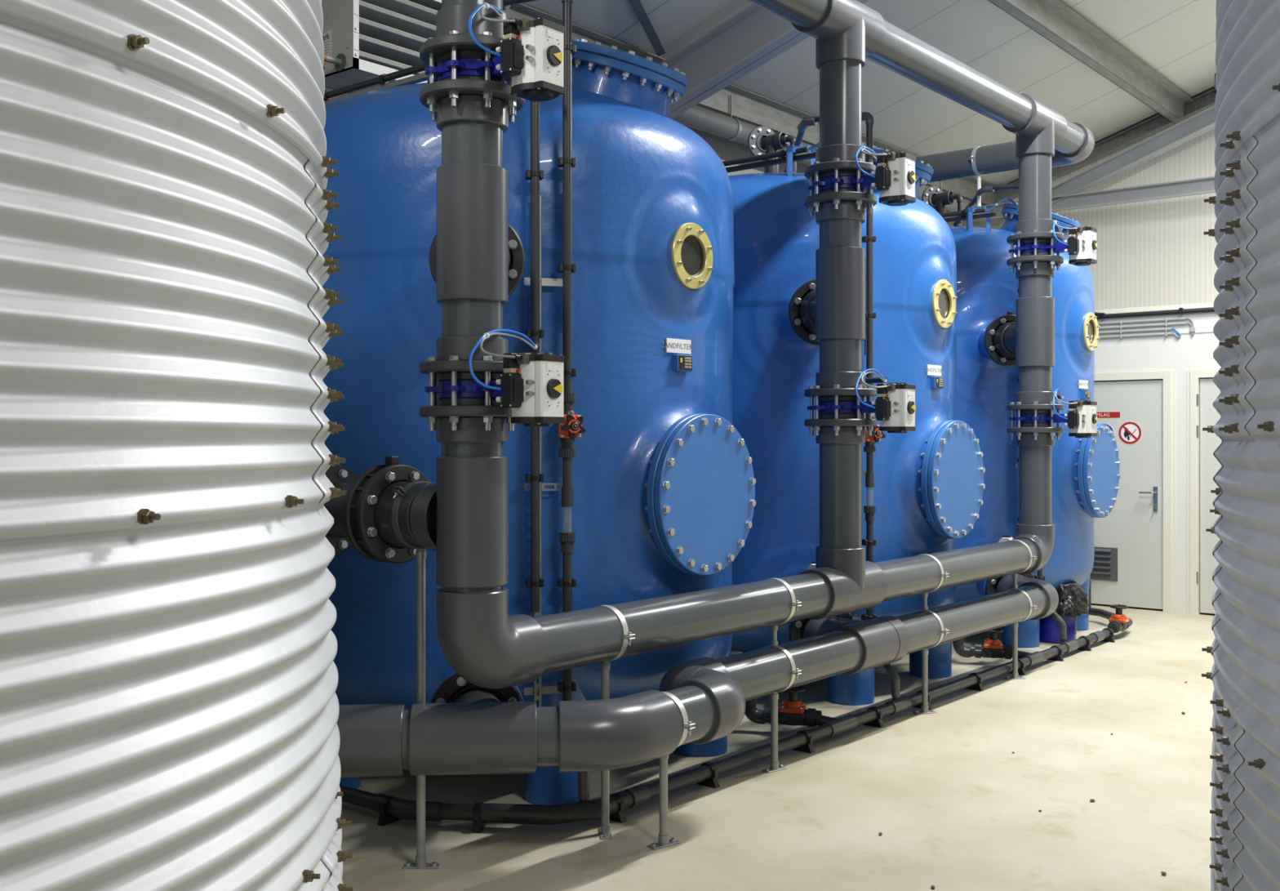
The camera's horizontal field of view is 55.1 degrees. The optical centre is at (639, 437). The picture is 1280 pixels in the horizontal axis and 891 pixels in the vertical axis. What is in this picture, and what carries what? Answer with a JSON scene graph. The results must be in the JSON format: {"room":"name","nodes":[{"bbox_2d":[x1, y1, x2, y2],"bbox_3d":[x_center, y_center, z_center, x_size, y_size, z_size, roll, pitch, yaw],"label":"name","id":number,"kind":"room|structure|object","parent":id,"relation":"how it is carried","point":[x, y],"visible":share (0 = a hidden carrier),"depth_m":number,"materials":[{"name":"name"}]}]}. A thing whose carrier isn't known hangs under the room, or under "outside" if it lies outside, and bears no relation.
{"room":"mechanical room","nodes":[
{"label":"mechanical room","id":0,"kind":"room"},
{"bbox_2d":[324,87,977,226],"bbox_3d":[-1.681,-0.580,7.474,0.100,4.300,17.400,0,0,39],"label":"wall","id":1,"kind":"structure","parent":0,"point":[726,150],"depth_m":10.41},
{"bbox_2d":[962,176,1215,222],"bbox_3d":[8.245,-2.505,10.009,12.000,0.150,0.076,0,0,39],"label":"beam","id":2,"kind":"structure","parent":1,"relation":"attached to","point":[1202,185],"depth_m":12.65,"materials":[{"name":"metal"}]},
{"bbox_2d":[1052,105,1216,204],"bbox_3d":[6.233,-3.440,11.773,5.408,2.120,0.150,0,0,39],"label":"beam","id":3,"kind":"structure","parent":2,"relation":"on","point":[1203,122],"depth_m":12.65,"materials":[{"name":"metal"}]},
{"bbox_2d":[340,603,1215,890],"bbox_3d":[2.988,1.620,3.628,12.000,0.100,17.400,0,0,39],"label":"floor","id":4,"kind":"structure","parent":0,"point":[951,802],"depth_m":5.32,"materials":[{"name":"concrete"}]},
{"bbox_2d":[0,0,353,890],"bbox_3d":[-2.398,0.091,2.515,3.503,2.958,3.501,0,0,29],"label":"silo","id":5,"kind":"object","parent":4,"relation":"on","point":[169,702],"visible":1,"depth_m":2.00,"materials":[{"name":"metal"}]},
{"bbox_2d":[377,795,401,825],"bbox_3d":[-1.023,1.518,5.017,0.032,0.104,0.110,0,0,34],"label":"saddle","id":6,"kind":"object","parent":4,"relation":"on","point":[384,818],"visible":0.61,"depth_m":4.98,"materials":[{"name":"black plastic"}]},
{"bbox_2d":[391,480,439,868],"bbox_3d":[-0.803,0.864,4.491,0.248,1.412,0.108,0,0,-33],"label":"support","id":7,"kind":"object","parent":4,"relation":"on","point":[420,553],"visible":0.81,"depth_m":4.48,"materials":[{"name":"metal"}]},
{"bbox_2d":[324,455,435,563],"bbox_3d":[-1.439,0.268,5.016,2.000,0.399,0.368,0,0,39],"label":"branch","id":8,"kind":"object","parent":7,"relation":"on","point":[362,516],"visible":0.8,"depth_m":4.48,"materials":[{"name":"grey plastic"}]},
{"bbox_2d":[373,481,431,548],"bbox_3d":[-0.823,0.283,4.509,0.195,0.242,0.242,0,0,39],"label":"socket","id":9,"kind":"object","parent":8,"relation":"attached to","point":[384,535],"depth_m":4.44,"materials":[{"name":"plastic"}]},
{"bbox_2d":[409,481,435,550],"bbox_3d":[-0.703,0.283,4.410,0.092,0.251,0.251,0,0,39],"label":"socket","id":10,"kind":"object","parent":8,"relation":"attached to","point":[423,501],"depth_m":4.34,"materials":[{"name":"grey plastic"}]},
{"bbox_2d":[471,801,485,832],"bbox_3d":[-0.647,1.518,4.932,0.032,0.104,0.110,0,0,6],"label":"saddle","id":11,"kind":"object","parent":4,"relation":"on","point":[477,825],"visible":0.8,"depth_m":4.89,"materials":[{"name":"black plastic"}]},
{"bbox_2d":[321,38,755,804],"bbox_3d":[-0.689,-0.160,6.274,2.586,3.459,2.491,0,0,39],"label":"tank","id":12,"kind":"object","parent":4,"relation":"on","point":[664,481],"visible":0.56,"depth_m":5.27,"materials":[{"name":"blue metal"}]},
{"bbox_2d":[524,195,562,706],"bbox_3d":[-0.385,0.095,5.130,0.200,2.290,0.020,0,0,-17],"label":"rail","id":13,"kind":"object","parent":12,"relation":"attached to","point":[536,689],"visible":0.25,"depth_m":5.11,"materials":[{"name":"metal"}]},
{"bbox_2d":[524,101,543,612],"bbox_3d":[-0.412,-0.388,4.923,0.074,2.205,0.344,0,0,-9],"label":"vertical pipe","id":14,"kind":"object","parent":13,"relation":"attached to","point":[534,175],"visible":0.87,"depth_m":5.03,"materials":[{"name":"plastic"}]},
{"bbox_2d":[502,0,589,800],"bbox_3d":[-0.550,-0.219,5.562,0.320,3.408,1.343,0,0,-17],"label":"pipe","id":15,"kind":"object","parent":13,"relation":"attached to","point":[566,537],"visible":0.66,"depth_m":5.08,"materials":[{"name":"plastic"}]},
{"bbox_2d":[557,410,586,441],"bbox_3d":[-0.290,-0.048,5.067,0.102,0.130,0.138,0,0,-23],"label":"valve","id":16,"kind":"object","parent":15,"relation":"on","point":[572,428],"visible":0.97,"depth_m":5.03,"materials":[{"name":"plastic"}]},
{"bbox_2d":[730,650,836,725],"bbox_3d":[0.632,1.335,6.522,0.822,0.390,0.121,0,0,8],"label":"drain pipe","id":17,"kind":"object","parent":12,"relation":"attached to","point":[752,712],"visible":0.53,"depth_m":6.52,"materials":[{"name":"plastic"}]},
{"bbox_2d":[763,685,822,726],"bbox_3d":[0.808,1.414,6.486,0.299,0.211,0.133,0,0,16],"label":"valve","id":18,"kind":"object","parent":17,"relation":"attached to","point":[793,711],"visible":0.82,"depth_m":6.44,"materials":[{"name":"plastic"}]},
{"bbox_2d":[594,604,635,839],"bbox_3d":[-0.129,1.117,4.854,0.105,0.906,0.251,0,0,-36],"label":"support","id":19,"kind":"object","parent":4,"relation":"on","point":[605,832],"visible":0.73,"depth_m":4.85,"materials":[{"name":"metal"}]},
{"bbox_2d":[609,792,626,822],"bbox_3d":[-0.107,1.518,5.051,0.110,0.104,0.032,0,0,39],"label":"saddle","id":20,"kind":"object","parent":4,"relation":"on","point":[620,816],"visible":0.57,"depth_m":5.02,"materials":[{"name":"black plastic"}]},
{"bbox_2d":[646,691,695,848],"bbox_3d":[0.103,1.276,4.725,0.252,0.588,0.136,0,0,39],"label":"support","id":21,"kind":"object","parent":4,"relation":"on","point":[663,837],"visible":0.66,"depth_m":4.72,"materials":[{"name":"metal"}]},
{"bbox_2d":[696,761,719,787],"bbox_3d":[0.308,1.518,5.544,0.110,0.104,0.032,0,0,39],"label":"saddle","id":22,"kind":"object","parent":4,"relation":"on","point":[713,781],"visible":0.68,"depth_m":5.52,"materials":[{"name":"black plastic"}]},
{"bbox_2d":[339,607,1133,824],"bbox_3d":[1.413,1.499,7.846,1.409,0.092,7.593,0,0,39],"label":"drain pipe","id":23,"kind":"object","parent":4,"relation":"on","point":[491,812],"visible":0.83,"depth_m":5.29,"materials":[{"name":"plastic"}]},
{"bbox_2d":[1107,604,1130,632],"bbox_3d":[3.767,1.414,9.645,0.133,0.211,0.299,0,0,39],"label":"valve","id":24,"kind":"object","parent":23,"relation":"attached to","point":[1118,621],"visible":0.98,"depth_m":9.60,"materials":[{"name":"orange plastic"}]},
{"bbox_2d":[761,577,801,773],"bbox_3d":[0.648,1.117,5.795,0.252,0.906,0.136,0,0,39],"label":"support","id":25,"kind":"object","parent":4,"relation":"on","point":[774,762],"visible":0.77,"depth_m":5.79,"materials":[{"name":"metal"}]},
{"bbox_2d":[337,573,1058,777],"bbox_3d":[0.834,1.070,6.267,1.053,0.366,6.273,0,0,39],"label":"header","id":26,"kind":"object","parent":25,"relation":"on","point":[477,732],"visible":0.85,"depth_m":4.55,"materials":[{"name":"grey plastic"}]},
{"bbox_2d":[995,534,1013,592],"bbox_3d":[2.622,0.962,8.706,0.294,0.547,0.201,0,0,-37],"label":"valve","id":27,"kind":"object","parent":26,"relation":"attached to","point":[1005,537],"visible":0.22,"depth_m":8.63,"materials":[{"name":"black plastic"}]},
{"bbox_2d":[419,397,1063,688],"bbox_3d":[1.037,0.381,6.291,0.366,1.036,5.482,0,0,39],"label":"header","id":28,"kind":"object","parent":25,"relation":"on","point":[489,647],"visible":0.97,"depth_m":4.97,"materials":[{"name":"grey plastic"}]},
{"bbox_2d":[435,416,508,442],"bbox_3d":[-0.590,-0.029,4.317,0.251,0.087,0.251,0,0,39],"label":"socket","id":29,"kind":"object","parent":28,"relation":"attached to","point":[469,428],"depth_m":4.21,"materials":[{"name":"grey plastic"}]},
{"bbox_2d":[425,328,564,430],"bbox_3d":[-0.537,-0.208,4.351,0.450,0.363,0.731,0,0,-13],"label":"valve","id":30,"kind":"object","parent":28,"relation":"attached to","point":[531,384],"visible":0.88,"depth_m":4.06,"materials":[{"name":"metal"}]},
{"bbox_2d":[419,75,524,381],"bbox_3d":[-0.603,-0.719,4.452,0.368,1.040,0.638,0,0,-5],"label":"riser section","id":31,"kind":"object","parent":30,"relation":"attached to","point":[477,259],"visible":0.93,"depth_m":4.21,"materials":[{"name":"grey plastic"}]},
{"bbox_2d":[435,94,508,133],"bbox_3d":[-0.590,-1.131,4.317,0.251,0.087,0.251,0,0,39],"label":"socket","id":32,"kind":"object","parent":31,"relation":"attached to","point":[470,111],"depth_m":4.22,"materials":[{"name":"grey plastic"}]},
{"bbox_2d":[435,336,508,360],"bbox_3d":[-0.590,-0.306,4.317,0.251,0.084,0.251,0,0,39],"label":"socket","id":33,"kind":"object","parent":31,"relation":"attached to","point":[446,346],"depth_m":4.21,"materials":[{"name":"grey plastic"}]},
{"bbox_2d":[425,2,564,123],"bbox_3d":[-0.537,-1.310,4.351,0.450,0.363,0.731,0,0,-13],"label":"valve","id":34,"kind":"object","parent":31,"relation":"attached to","point":[531,61],"visible":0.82,"depth_m":4.06,"materials":[{"name":"metal"}]},
{"bbox_2d":[815,426,865,443],"bbox_3d":[1.026,-0.015,6.279,0.251,0.087,0.251,0,0,39],"label":"socket","id":35,"kind":"object","parent":28,"relation":"attached to","point":[846,434],"depth_m":6.17,"materials":[{"name":"grey plastic"}]},
{"bbox_2d":[807,368,915,435],"bbox_3d":[1.107,-0.186,6.277,0.485,0.348,0.628,0,0,-4],"label":"valve","id":36,"kind":"object","parent":28,"relation":"attached to","point":[894,406],"visible":0.89,"depth_m":6.03,"materials":[{"name":"metal"}]},
{"bbox_2d":[788,187,876,401],"bbox_3d":[1.017,-0.720,6.419,0.368,1.069,0.646,0,0,-4],"label":"riser section","id":37,"kind":"object","parent":36,"relation":"attached to","point":[827,311],"visible":0.91,"depth_m":6.18,"materials":[{"name":"grey plastic"}]},
{"bbox_2d":[800,288,815,333],"bbox_3d":[1.003,-0.690,6.641,0.256,0.256,0.125,0,0,-4],"label":"socket","id":38,"kind":"object","parent":37,"relation":"attached to","point":[807,323],"depth_m":6.64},
{"bbox_2d":[815,200,865,225],"bbox_3d":[1.026,-1.145,6.279,0.251,0.087,0.251,0,0,39],"label":"socket","id":39,"kind":"object","parent":37,"relation":"attached to","point":[846,213],"depth_m":6.18,"materials":[{"name":"grey plastic"}]},
{"bbox_2d":[815,371,865,388],"bbox_3d":[1.026,-0.292,6.279,0.251,0.084,0.251,0,0,39],"label":"socket","id":40,"kind":"object","parent":37,"relation":"attached to","point":[846,380],"depth_m":6.17,"materials":[{"name":"grey plastic"}]},
{"bbox_2d":[807,146,915,216],"bbox_3d":[1.107,-1.317,6.277,0.485,0.348,0.628,0,0,-4],"label":"valve","id":41,"kind":"object","parent":37,"relation":"attached to","point":[894,176],"visible":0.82,"depth_m":6.03,"materials":[{"name":"metal"}]},
{"bbox_2d":[1015,432,1054,445],"bbox_3d":[2.663,0.009,8.266,0.251,0.087,0.251,0,0,39],"label":"socket","id":42,"kind":"object","parent":28,"relation":"attached to","point":[1026,438],"depth_m":8.16,"materials":[{"name":"grey plastic"}]},
{"bbox_2d":[1008,388,1097,439],"bbox_3d":[2.743,-0.162,8.264,0.485,0.348,0.628,0,0,-4],"label":"valve","id":43,"kind":"object","parent":28,"relation":"attached to","point":[1081,420],"visible":0.86,"depth_m":8.02,"materials":[{"name":"metal"}]},
{"bbox_2d":[984,252,1063,413],"bbox_3d":[2.651,-0.698,8.401,0.370,1.073,0.638,0,0,-4],"label":"riser section","id":44,"kind":"object","parent":43,"relation":"attached to","point":[1024,340],"visible":0.97,"depth_m":8.17,"materials":[{"name":"grey plastic"}]},
{"bbox_2d":[993,321,1015,358],"bbox_3d":[2.631,-0.690,8.617,0.256,0.256,0.125,0,0,-4],"label":"socket","id":45,"kind":"object","parent":44,"relation":"attached to","point":[1002,349],"depth_m":8.60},
{"bbox_2d":[1015,262,1054,279],"bbox_3d":[2.663,-1.125,8.266,0.251,0.087,0.251,0,0,39],"label":"socket","id":46,"kind":"object","parent":44,"relation":"attached to","point":[1043,270],"depth_m":8.16,"materials":[{"name":"grey plastic"}]},
{"bbox_2d":[1015,391,1054,404],"bbox_3d":[2.663,-0.268,8.266,0.251,0.084,0.251,0,0,39],"label":"socket","id":47,"kind":"object","parent":44,"relation":"attached to","point":[1024,397],"depth_m":8.16,"materials":[{"name":"grey plastic"}]},
{"bbox_2d":[1008,220,1097,271],"bbox_3d":[2.743,-1.297,8.264,0.485,0.348,0.628,0,0,-4],"label":"valve","id":48,"kind":"object","parent":44,"relation":"attached to","point":[1081,246],"visible":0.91,"depth_m":8.02,"materials":[{"name":"metal"}]},
{"bbox_2d":[792,728,814,752],"bbox_3d":[0.821,1.518,6.154,0.110,0.104,0.032,0,0,39],"label":"saddle","id":49,"kind":"object","parent":4,"relation":"on","point":[807,747],"visible":0.69,"depth_m":6.13,"materials":[{"name":"black plastic"}]},
{"bbox_2d":[728,142,985,705],"bbox_3d":[0.939,-0.160,8.250,2.586,3.459,2.491,0,0,39],"label":"tank","id":50,"kind":"object","parent":4,"relation":"on","point":[929,485],"visible":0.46,"depth_m":7.22,"materials":[{"name":"metal"}]},
{"bbox_2d":[747,125,796,173],"bbox_3d":[0.905,-1.905,8.302,0.334,0.410,0.171,0,0,14],"label":"vent tee","id":51,"kind":"object","parent":50,"relation":"on","point":[770,142],"visible":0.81,"depth_m":8.28,"materials":[{"name":"plastic"}]},
{"bbox_2d":[786,145,816,175],"bbox_3d":[0.983,-1.617,7.476,0.178,0.333,0.040,0,0,-3],"label":"frame","id":52,"kind":"object","parent":50,"relation":"on","point":[790,149],"visible":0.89,"depth_m":7.45,"materials":[{"name":"blue metal"}]},
{"bbox_2d":[722,141,819,173],"bbox_3d":[0.402,-1.642,7.920,2.348,0.327,0.196,0,0,44],"label":"conduit","id":53,"kind":"object","parent":52,"relation":"on","point":[782,153],"visible":0.38,"depth_m":7.60,"materials":[{"name":"plastic"}]},
{"bbox_2d":[848,257,866,620],"bbox_3d":[1.243,0.095,7.106,0.200,2.290,0.020,0,0,-17],"label":"rail","id":54,"kind":"object","parent":50,"relation":"attached to","point":[863,471],"visible":0.02,"depth_m":7.12,"materials":[{"name":"metal"}]},
{"bbox_2d":[784,111,899,699],"bbox_3d":[1.092,-0.219,7.518,0.342,3.408,1.383,0,0,-19],"label":"pipe","id":55,"kind":"object","parent":54,"relation":"attached to","point":[869,509],"visible":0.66,"depth_m":7.06,"materials":[{"name":"plastic"}]},
{"bbox_2d":[864,424,885,444],"bbox_3d":[1.337,-0.028,7.043,0.102,0.130,0.138,0,0,-23],"label":"valve","id":56,"kind":"object","parent":55,"relation":"attached to","point":[876,436],"visible":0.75,"depth_m":7.00,"materials":[{"name":"orange plastic"}]},
{"bbox_2d":[865,377,887,383],"bbox_3d":[1.254,-0.388,6.835,0.071,2.205,0.482,0,0,-17],"label":"cable conduit","id":57,"kind":"object","parent":54,"relation":"attached to","point":[873,380],"visible":0.05,"depth_m":6.70,"materials":[{"name":"plastic"}]},
{"bbox_2d":[952,637,1031,657],"bbox_3d":[2.271,1.335,8.493,0.846,0.390,0.126,0,0,9],"label":"drain pipe","id":58,"kind":"object","parent":50,"relation":"attached to","point":[959,647],"visible":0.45,"depth_m":8.49,"materials":[{"name":"plastic"}]},
{"bbox_2d":[970,627,1012,658],"bbox_3d":[2.436,1.414,8.462,0.299,0.211,0.133,0,0,16],"label":"valve","id":59,"kind":"object","parent":58,"relation":"attached to","point":[993,647],"visible":0.8,"depth_m":8.42,"materials":[{"name":"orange plastic"}]},
{"bbox_2d":[863,706,884,727],"bbox_3d":[1.276,1.518,6.695,0.110,0.104,0.032,0,0,39],"label":"saddle","id":60,"kind":"object","parent":4,"relation":"on","point":[878,722],"visible":0.57,"depth_m":6.67,"materials":[{"name":"black plastic"}]},
{"bbox_2d":[912,689,932,709],"bbox_3d":[1.643,1.518,7.133,0.110,0.104,0.032,0,0,39],"label":"saddle","id":61,"kind":"object","parent":4,"relation":"on","point":[919,705],"visible":0.27,"depth_m":7.11,"materials":[{"name":"black plastic"}]},
{"bbox_2d":[912,553,949,714],"bbox_3d":[1.642,1.117,7.004,0.250,0.906,0.116,0,0,23],"label":"support","id":62,"kind":"object","parent":4,"relation":"on","point":[925,707],"visible":0.77,"depth_m":6.99,"materials":[{"name":"metal"}]},
{"bbox_2d":[964,671,983,690],"bbox_3d":[2.089,1.518,7.662,0.110,0.104,0.032,0,0,39],"label":"saddle","id":63,"kind":"object","parent":4,"relation":"on","point":[978,686],"visible":0.71,"depth_m":7.64,"materials":[{"name":"black plastic"}]},
{"bbox_2d":[1008,657,1026,675],"bbox_3d":[2.512,1.518,8.166,0.110,0.104,0.032,0,0,39],"label":"saddle","id":64,"kind":"object","parent":4,"relation":"on","point":[1021,670],"visible":0.59,"depth_m":8.14,"materials":[{"name":"black plastic"}]},
{"bbox_2d":[1004,539,1037,679],"bbox_3d":[2.462,1.117,7.999,0.250,0.906,0.110,0,0,24],"label":"support","id":65,"kind":"object","parent":4,"relation":"on","point":[1015,625],"visible":0.77,"depth_m":7.99,"materials":[{"name":"metal"}]},
{"bbox_2d":[949,201,1120,647],"bbox_3d":[2.567,-0.160,10.226,2.586,3.459,2.491,0,0,39],"label":"tank","id":66,"kind":"object","parent":4,"relation":"on","point":[1086,476],"visible":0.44,"depth_m":9.21,"materials":[{"name":"metal"}]},
{"bbox_2d":[921,186,963,225],"bbox_3d":[2.533,-1.905,10.278,0.334,0.410,0.171,0,0,14],"label":"vent tee","id":67,"kind":"object","parent":66,"relation":"on","point":[940,199],"visible":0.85,"depth_m":10.25,"materials":[{"name":"plastic"}]},
{"bbox_2d":[966,206,991,231],"bbox_3d":[2.610,-1.617,9.452,0.178,0.333,0.040,0,0,-3],"label":"frame","id":68,"kind":"object","parent":66,"relation":"on","point":[970,210],"visible":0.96,"depth_m":9.43,"materials":[{"name":"blue metal"}]},
{"bbox_2d":[968,146,982,206],"bbox_3d":[2.601,-2.010,9.433,0.036,0.460,0.252,0,0,39],"label":"hanger","id":69,"kind":"object","parent":68,"relation":"on","point":[972,159],"visible":0.73,"depth_m":9.41,"materials":[{"name":"metal"}]},
{"bbox_2d":[419,0,1094,246],"bbox_3d":[0.576,-1.776,6.945,1.908,0.960,7.054,0,0,39],"label":"header","id":70,"kind":"object","parent":69,"relation":"on","point":[846,33],"visible":0.74,"depth_m":6.57,"materials":[{"name":"grey plastic"}]},
{"bbox_2d":[435,3,508,38],"bbox_3d":[-0.590,-1.425,4.317,0.251,0.119,0.251,0,0,39],"label":"socket","id":71,"kind":"object","parent":70,"relation":"attached to","point":[451,16],"depth_m":4.21,"materials":[{"name":"grey plastic"}]},
{"bbox_2d":[815,143,865,162],"bbox_3d":[1.026,-1.428,6.279,0.251,0.094,0.251,0,0,39],"label":"socket","id":72,"kind":"object","parent":70,"relation":"attached to","point":[846,153],"depth_m":6.17,"materials":[{"name":"grey plastic"}]},
{"bbox_2d":[1015,218,1054,234],"bbox_3d":[2.663,-1.408,8.266,0.251,0.094,0.251,0,0,39],"label":"socket","id":73,"kind":"object","parent":70,"relation":"attached to","point":[1024,225],"depth_m":8.16,"materials":[{"name":"grey plastic"}]},
{"bbox_2d":[939,197,1018,222],"bbox_3d":[2.030,-1.642,9.896,2.348,0.327,0.196,0,0,44],"label":"conduit","id":74,"kind":"object","parent":68,"relation":"on","point":[963,212],"visible":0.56,"depth_m":9.44,"materials":[{"name":"plastic"}]},
{"bbox_3d":[2.873,0.095,9.085,0.124,2.290,0.168,0,0,39],"label":"rail","id":75,"kind":"object","parent":66,"relation":"attached to","visible":0},
{"bbox_2d":[953,183,1066,642],"bbox_3d":[2.720,-0.219,9.494,0.342,3.408,1.383,0,0,-19],"label":"pipe","id":76,"kind":"object","parent":75,"relation":"attached to","point":[986,188],"visible":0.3,"depth_m":9.18,"materials":[{"name":"plastic"}]},
{"bbox_2d":[1047,644,1063,661],"bbox_3d":[2.937,1.518,8.671,0.110,0.104,0.032,0,0,39],"label":"saddle","id":77,"kind":"object","parent":4,"relation":"on","point":[1059,657],"visible":0.65,"depth_m":8.64,"materials":[{"name":"black plastic"}]},
{"bbox_2d":[1040,615,1076,643],"bbox_3d":[3.216,1.360,9.503,0.316,0.420,0.316,0,0,39],"label":"drum","id":78,"kind":"object","parent":4,"relation":"on","point":[1049,627],"visible":0.43,"depth_m":9.37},
{"bbox_2d":[1043,582,1088,617],"bbox_3d":[3.222,1.245,9.509,0.459,0.270,0.456,0,0,39],"label":"bag","id":79,"kind":"object","parent":78,"relation":"in","point":[1073,598],"visible":0.51,"depth_m":9.33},
{"bbox_2d":[1076,635,1091,650],"bbox_3d":[3.285,1.518,9.084,0.110,0.104,0.032,0,0,39],"label":"saddle","id":80,"kind":"object","parent":4,"relation":"on","point":[1086,647],"visible":0.67,"depth_m":9.06,"materials":[{"name":"black plastic"}]},
{"bbox_2d":[1101,627,1115,642],"bbox_3d":[3.606,1.518,9.467,0.110,0.104,0.032,0,0,39],"label":"saddle","id":81,"kind":"object","parent":4,"relation":"on","point":[1110,638],"visible":0.59,"depth_m":9.44,"materials":[{"name":"black plastic"}]},
{"bbox_2d":[1201,0,1279,890],"bbox_3d":[4.644,0.015,2.341,6.668,3.109,6.666,0,0,39],"label":"silo","id":82,"kind":"object","parent":4,"relation":"on","point":[1245,649],"visible":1,"depth_m":3.08,"materials":[{"name":"metal"}]},
{"bbox_2d":[520,0,1216,184],"bbox_3d":[3.020,-3.724,3.666,12.200,2.052,17.500,0,0,39],"label":"ceiling","id":83,"kind":"structure","parent":0,"point":[1175,39],"depth_m":10.56,"materials":[{"name":"metal"}]},
{"bbox_2d":[321,0,441,93],"bbox_3d":[-1.438,-2.416,6.739,0.412,0.992,1.240,0,0,39],"label":"vent unit","id":84,"kind":"object","parent":83,"relation":"hanging from","point":[363,40],"visible":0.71,"depth_m":6.53,"materials":[{"name":"metal"}]},
{"bbox_2d":[628,0,666,56],"bbox_3d":[-0.183,-3.044,7.722,0.075,0.525,2.542,0,0,15],"label":"beam","id":85,"kind":"structure","parent":83,"relation":"attached to","point":[637,6],"depth_m":8.55,"materials":[{"name":"metal"}]},
{"bbox_2d":[977,128,1218,381],"bbox_3d":[8.552,-1.540,10.381,12.000,6.220,0.100,0,0,39],"label":"wall","id":86,"kind":"structure","parent":0,"point":[1157,252],"depth_m":12.89,"materials":[{"name":"metal"}]},
{"bbox_2d":[502,3,997,204],"bbox_3d":[-1.442,-2.714,7.277,0.180,0.200,17.400,0,0,39],"label":"beam","id":87,"kind":"structure","parent":86,"relation":"attached to","point":[748,107],"depth_m":10.18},
{"bbox_2d":[673,95,1003,225],"bbox_3d":[-1.427,-2.579,7.264,0.186,0.363,17.200,0,0,39],"label":"pipe","id":88,"kind":"object","parent":87,"relation":"hanging from","point":[731,128],"visible":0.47,"depth_m":9.76,"materials":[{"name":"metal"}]},
{"bbox_2d":[994,88,1216,204],"bbox_3d":[6.160,-3.590,12.196,6.043,2.053,0.120,0,0,39],"label":"beam","id":89,"kind":"structure","parent":86,"relation":"attached to","point":[1156,124],"depth_m":13.00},
{"bbox_2d":[1094,302,1213,314],"bbox_3d":[7.359,-1.175,8.933,12.000,0.044,0.012,0,0,39],"label":"ledge","id":90,"kind":"object","parent":86,"relation":"attached to","point":[1209,304],"depth_m":11.13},
{"bbox_2d":[1094,306,1220,614],"bbox_3d":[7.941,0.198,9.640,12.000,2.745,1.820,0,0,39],"label":"wall","id":91,"kind":"structure","parent":86,"relation":"in","point":[1188,351],"depth_m":11.02,"materials":[{"name":"paint"}]},
{"bbox_2d":[1089,368,1175,612],"bbox_3d":[4.365,0.472,11.402,1.160,2.195,0.112,0,0,39],"label":"door","id":92,"kind":"structure","parent":91,"relation":"attached to","point":[1134,565],"depth_m":11.23,"materials":[{"name":"paint"}]},
{"bbox_2d":[1089,546,1117,581],"bbox_3d":[4.258,1.173,11.483,0.410,0.305,0.045,0,0,39],"label":"vent grille","id":93,"kind":"object","parent":92,"relation":"attached to","point":[1104,568],"depth_m":11.42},
{"bbox_2d":[1096,411,1119,417],"bbox_3d":[4.278,-0.215,11.492,0.430,0.052,0.004,0,0,39],"label":"door sign","id":94,"kind":"object","parent":92,"relation":"attached to","point":[1115,414],"visible":0.44,"depth_m":11.42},
{"bbox_2d":[1118,421,1142,444],"bbox_3d":[4.513,-0.047,11.298,0.212,0.212,0.003,0,0,39],"label":"fire sign","id":95,"kind":"object","parent":92,"relation":"attached to","point":[1130,432],"visible":1,"depth_m":11.30,"materials":[{"name":"white"}]},
{"bbox_2d":[1098,331,1180,338],"bbox_3d":[3.822,-0.926,11.834,2.652,0.063,0.032,0,0,39],"label":"conduit","id":96,"kind":"object","parent":91,"relation":"attached to","point":[1166,333],"visible":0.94,"depth_m":11.21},
{"bbox_2d":[1098,326,1181,336],"bbox_3d":[3.824,-0.954,11.832,2.658,0.092,0.032,0,0,39],"label":"conduit","id":97,"kind":"object","parent":91,"relation":"attached to","point":[1166,329],"visible":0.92,"depth_m":11.21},
{"bbox_2d":[1098,321,1192,334],"bbox_3d":[3.863,-0.981,11.800,2.757,0.124,0.032,0,0,39],"label":"conduit","id":98,"kind":"object","parent":91,"relation":"attached to","point":[1166,324],"visible":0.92,"depth_m":11.17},
{"bbox_2d":[1097,316,1195,334],"bbox_3d":[3.868,-1.003,11.796,2.772,0.166,0.032,0,0,39],"label":"conduit","id":99,"kind":"object","parent":91,"relation":"attached to","point":[1166,319],"visible":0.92,"depth_m":11.14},
{"bbox_2d":[1094,307,1214,319],"bbox_3d":[6.613,-1.177,9.522,9.900,0.138,0.052,0,0,39],"label":"pipe","id":100,"kind":"object","parent":91,"relation":"attached to","point":[1181,311],"visible":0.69,"depth_m":11.11,"materials":[{"name":"plastic"}]},
{"bbox_2d":[1186,366,1221,614],"bbox_3d":[5.339,0.472,10.602,1.160,2.195,0.109,0,0,39],"label":"door","id":101,"kind":"structure","parent":91,"relation":"attached to","point":[1210,465],"depth_m":10.90,"materials":[{"name":"paint"}]},
{"bbox_3d":[-0.047,-0.360,9.238,0.160,3.860,0.160,0,0,39],"label":"pillar","id":102,"kind":"structure","parent":0,"visible":0},
{"bbox_2d":[659,0,869,118],"bbox_3d":[2.226,-3.369,7.365,6.031,2.162,0.190,0,0,39],"label":"beam","id":103,"kind":"structure","parent":102,"relation":"on","point":[754,36],"depth_m":8.65,"materials":[{"name":"metal"}]},
{"bbox_2d":[987,0,1195,124],"bbox_3d":[0.133,-3.351,5.980,0.200,0.200,17.400,0,0,39],"label":"beam","id":104,"kind":"structure","parent":103,"relation":"attached to","point":[1052,20],"depth_m":10.63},
{"bbox_3d":[-0.645,-1.616,5.500,0.158,0.333,0.151,0,0,39],"label":"frame","id":105,"kind":"object","parent":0,"visible":0},
{"bbox_2d":[323,17,523,104],"bbox_3d":[-1.226,-1.642,5.944,2.348,0.327,0.196,0,0,44],"label":"conduit","id":106,"kind":"object","parent":105,"relation":"on","point":[384,79],"visible":0.3,"depth_m":5.94,"materials":[{"name":"plastic"}]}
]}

